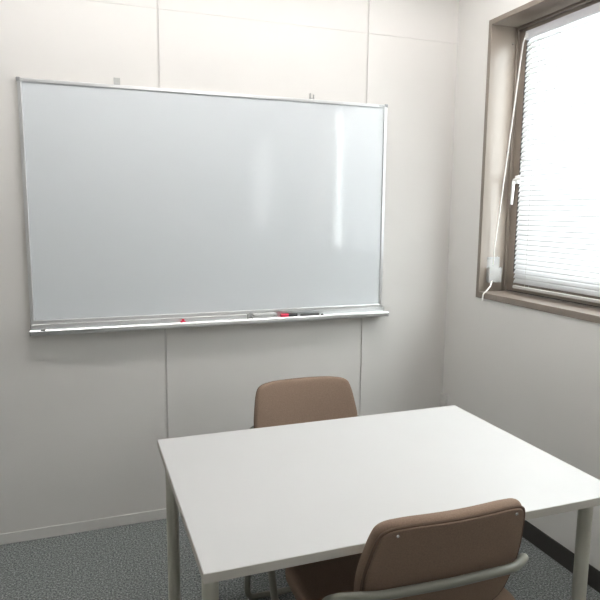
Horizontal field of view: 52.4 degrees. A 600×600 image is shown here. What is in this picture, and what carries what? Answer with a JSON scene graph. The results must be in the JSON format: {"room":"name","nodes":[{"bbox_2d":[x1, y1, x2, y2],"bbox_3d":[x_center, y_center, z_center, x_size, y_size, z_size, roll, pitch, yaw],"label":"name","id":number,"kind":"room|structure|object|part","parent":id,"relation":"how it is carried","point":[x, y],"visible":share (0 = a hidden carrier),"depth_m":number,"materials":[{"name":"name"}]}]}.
{"room":"small meeting room","nodes":[
{"label":"small meeting room","id":0,"kind":"room"},
{"bbox_2d":[0,0,458,533],"bbox_3d":[-0.948,-0.289,2.930,3.800,2.880,0.120,-3,9,-20],"label":"wall","id":1,"kind":"structure","parent":0,"point":[83,417],"depth_m":3.05,"materials":[{"name":"paint"}]},
{"bbox_2d":[0,508,180,544],"bbox_3d":[-0.891,1.115,3.089,3.698,0.055,0.006,-3,9,-20],"label":"baseboard","id":2,"kind":"structure","parent":1,"relation":"attached to","point":[76,527],"depth_m":3.02,"materials":[{"name":"white plastic"}]},
{"bbox_2d":[16,76,388,335],"bbox_3d":[-0.374,-0.455,3.005,1.816,1.168,0.083,-3,9,-20],"label":"whiteboard","id":3,"kind":"object","parent":1,"relation":"attached to","point":[146,208],"visible":1,"depth_m":2.98,"materials":[{"name":"white ceramic"}]},
{"bbox_3d":[-0.385,-0.996,2.953,1.772,0.016,0.023,-3,9,-20],"label":"frame rail","id":4,"kind":"part","parent":3,"relation":"part of","materials":[{"name":"metal"}]},
{"bbox_3d":[-0.393,0.067,3.106,1.772,0.018,0.023,-3,9,-20],"label":"frame rail","id":5,"kind":"part","parent":3,"relation":"part of","materials":[{"name":"metal"}]},
{"bbox_2d":[30,307,388,335],"bbox_3d":[-0.377,0.099,3.085,1.814,0.047,0.082,-3,9,-20],"label":"tray","id":6,"kind":"object","parent":3,"relation":"on","point":[95,324],"depth_m":3.01,"materials":[{"name":"silver metal"}]},
{"bbox_2d":[251,312,276,318],"bbox_3d":[-0.185,0.080,3.145,0.130,0.028,0.040,-3,9,-20],"label":"eraser","id":7,"kind":"object","parent":3,"relation":"on","point":[265,314],"visible":0.99,"depth_m":3.13,"materials":[{"name":"white plastic"}]},
{"bbox_3d":[-0.185,0.074,3.144,0.124,0.016,0.036,-3,9,-20],"label":"handle","id":8,"kind":"part","parent":7,"relation":"part of","materials":[{"name":"white plastic"}]},
{"bbox_2d":[280,313,297,316],"bbox_3d":[-0.058,0.079,3.188,0.090,0.021,0.021,-3,9,-20],"label":"marker","id":9,"kind":"object","parent":3,"relation":"on","point":[282,314],"visible":0.96,"depth_m":3.18,"materials":[{"name":"red plastic"}]},
{"bbox_2d":[300,313,318,315],"bbox_3d":[0.053,0.078,3.222,0.105,0.015,0.015,-3,9,-21],"label":"marker","id":10,"kind":"object","parent":3,"relation":"on","point":[310,314],"visible":1,"depth_m":3.22,"materials":[{"name":"grey plastic"}]},
{"bbox_2d":[0,516,599,599],"bbox_3d":[-0.080,1.508,0.947,3.950,0.100,4.950,-3,9,-20],"label":"floor","id":11,"kind":"structure","parent":0,"point":[125,562],"depth_m":2.70,"materials":[{"name":"carpet"}]},
{"bbox_2d":[244,376,360,599],"bbox_3d":[0.102,0.807,2.565,0.705,0.837,0.628,-3,9,-20],"label":"chair","id":12,"kind":"object","parent":11,"relation":"on","point":[318,398],"visible":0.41,"depth_m":2.74,"materials":[{"name":"brown fabric"}]},
{"bbox_3d":[-0.131,0.985,2.336,0.083,0.366,0.310,-3,9,-22],"label":"leg","id":13,"kind":"part","parent":12,"relation":"part of","materials":[{"name":"grey metal"}]},
{"bbox_3d":[0.025,0.532,2.749,0.489,0.345,0.134,-3,9,-20],"label":"backrest","id":14,"kind":"part","parent":12,"relation":"part of","materials":[{"name":"brown fabric"}]},
{"bbox_2d":[157,405,599,599],"bbox_3d":[0.232,0.922,2.153,1.318,0.722,0.919,-3,9,-20],"label":"meeting table","id":15,"kind":"object","parent":11,"relation":"on","point":[265,499],"visible":0.82,"depth_m":1.98,"materials":[{"name":"white laminate"}]},
{"bbox_3d":[-0.472,0.906,2.270,0.045,0.684,0.045,-3,9,-20],"label":"leg","id":16,"kind":"part","parent":15,"relation":"part of","materials":[{"name":"paint"}]},
{"bbox_3d":[-0.235,1.002,1.619,0.045,0.684,0.045,-3,9,-20],"label":"leg","id":17,"kind":"part","parent":15,"relation":"part of","materials":[{"name":"paint"}]},
{"bbox_3d":[0.935,0.951,2.038,0.045,0.684,0.045,-3,9,-20],"label":"leg","id":18,"kind":"part","parent":15,"relation":"part of","materials":[{"name":"paint"}]},
{"bbox_2d":[268,498,528,599],"bbox_3d":[0.303,0.909,1.869,0.705,0.837,0.628,-2,9,-19],"label":"chair","id":19,"kind":"object","parent":11,"relation":"on","point":[467,553],"visible":0.98,"depth_m":1.56,"materials":[{"name":"brown fabric"}]},
{"bbox_3d":[-0.038,1.043,1.937,0.083,0.366,0.310,-2,9,-17],"label":"leg","id":20,"kind":"part","parent":19,"relation":"part of","materials":[{"name":"grey metal"}]},
{"bbox_3d":[0.294,0.898,1.892,0.606,0.080,0.477,-2,9,-19],"label":"seat","id":21,"kind":"part","parent":19,"relation":"part of","materials":[{"name":"brown fabric"}]},
{"bbox_3d":[0.343,0.814,1.686,0.621,0.238,0.265,-2,9,-19],"label":"rail","id":22,"kind":"part","parent":19,"relation":"part of","materials":[{"name":"grey metal"}]},
{"bbox_3d":[0.383,0.698,1.615,0.489,0.345,0.134,-2,9,-19],"label":"backrest","id":23,"kind":"part","parent":19,"relation":"part of","materials":[{"name":"brown fabric"}]},
{"bbox_3d":[0.391,0.703,1.593,0.467,0.327,0.111,-2,9,-19],"label":"panel","id":24,"kind":"part","parent":19,"relation":"part of","materials":[{"name":"brown fabric"}]},
{"bbox_2d":[443,0,599,570],"bbox_3d":[1.730,-0.051,1.416,0.200,2.880,4.820,-3,9,-20],"label":"wall","id":25,"kind":"structure","parent":0,"point":[532,375],"depth_m":3.10,"materials":[{"name":"paint"}]},
{"bbox_2d":[440,392,447,406],"bbox_3d":[0.852,0.812,3.648,0.022,0.523,0.052,-3,9,-20],"label":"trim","id":26,"kind":"structure","parent":25,"relation":"attached to","point":[443,396],"depth_m":3.60,"materials":[{"name":"white"}]},
{"bbox_2d":[476,0,599,323],"bbox_3d":[1.377,-0.589,2.325,0.208,1.414,1.929,-3,9,-20],"label":"window","id":27,"kind":"structure","parent":25,"relation":"in","point":[507,31],"depth_m":3.15,"materials":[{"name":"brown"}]},
{"bbox_2d":[488,257,500,280],"bbox_3d":[1.039,-0.162,3.260,0.080,0.135,0.026,-3,9,-20],"label":"holder","id":28,"kind":"object","parent":27,"relation":"attached to","point":[494,273],"visible":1,"depth_m":3.25,"materials":[{"name":"grey plastic"}]},
{"bbox_2d":[482,2,599,302],"bbox_3d":[1.287,-0.564,2.459,0.161,1.344,1.539,-3,9,-20],"label":"blind","id":29,"kind":"object","parent":27,"relation":"attached to","point":[558,238],"visible":1,"depth_m":2.83,"materials":[{"name":"white plastic"}]},
{"bbox_3d":[1.067,-0.744,3.115,0.012,1.139,0.123,-6,10,-38],"label":"pull cord","id":30,"kind":"part","parent":29,"relation":"part of","materials":[{"name":"white plastic"}]},
{"bbox_3d":[1.154,-0.666,3.004,0.026,1.220,0.001,-3,9,-20],"label":"ladder cord","id":31,"kind":"part","parent":29,"relation":"part of","materials":[{"name":"white fabric"}]},
{"bbox_3d":[1.360,0.028,2.515,0.022,0.014,1.432,-3,9,-20],"label":"rail","id":32,"kind":"part","parent":29,"relation":"part of","materials":[{"name":"grey metal"}]},
{"bbox_3d":[1.369,-1.205,2.340,0.034,0.040,1.436,-3,9,-20],"label":"head rail","id":33,"kind":"part","parent":29,"relation":"part of","materials":[{"name":"white metal"}]},
{"bbox_2d":[522,520,599,592],"bbox_3d":[1.653,1.346,1.496,0.008,0.092,4.640,-3,9,-20],"label":"baseboard","id":34,"kind":"structure","parent":25,"relation":"attached to","point":[545,543],"depth_m":2.80,"materials":[{"name":"black"}]}
]}

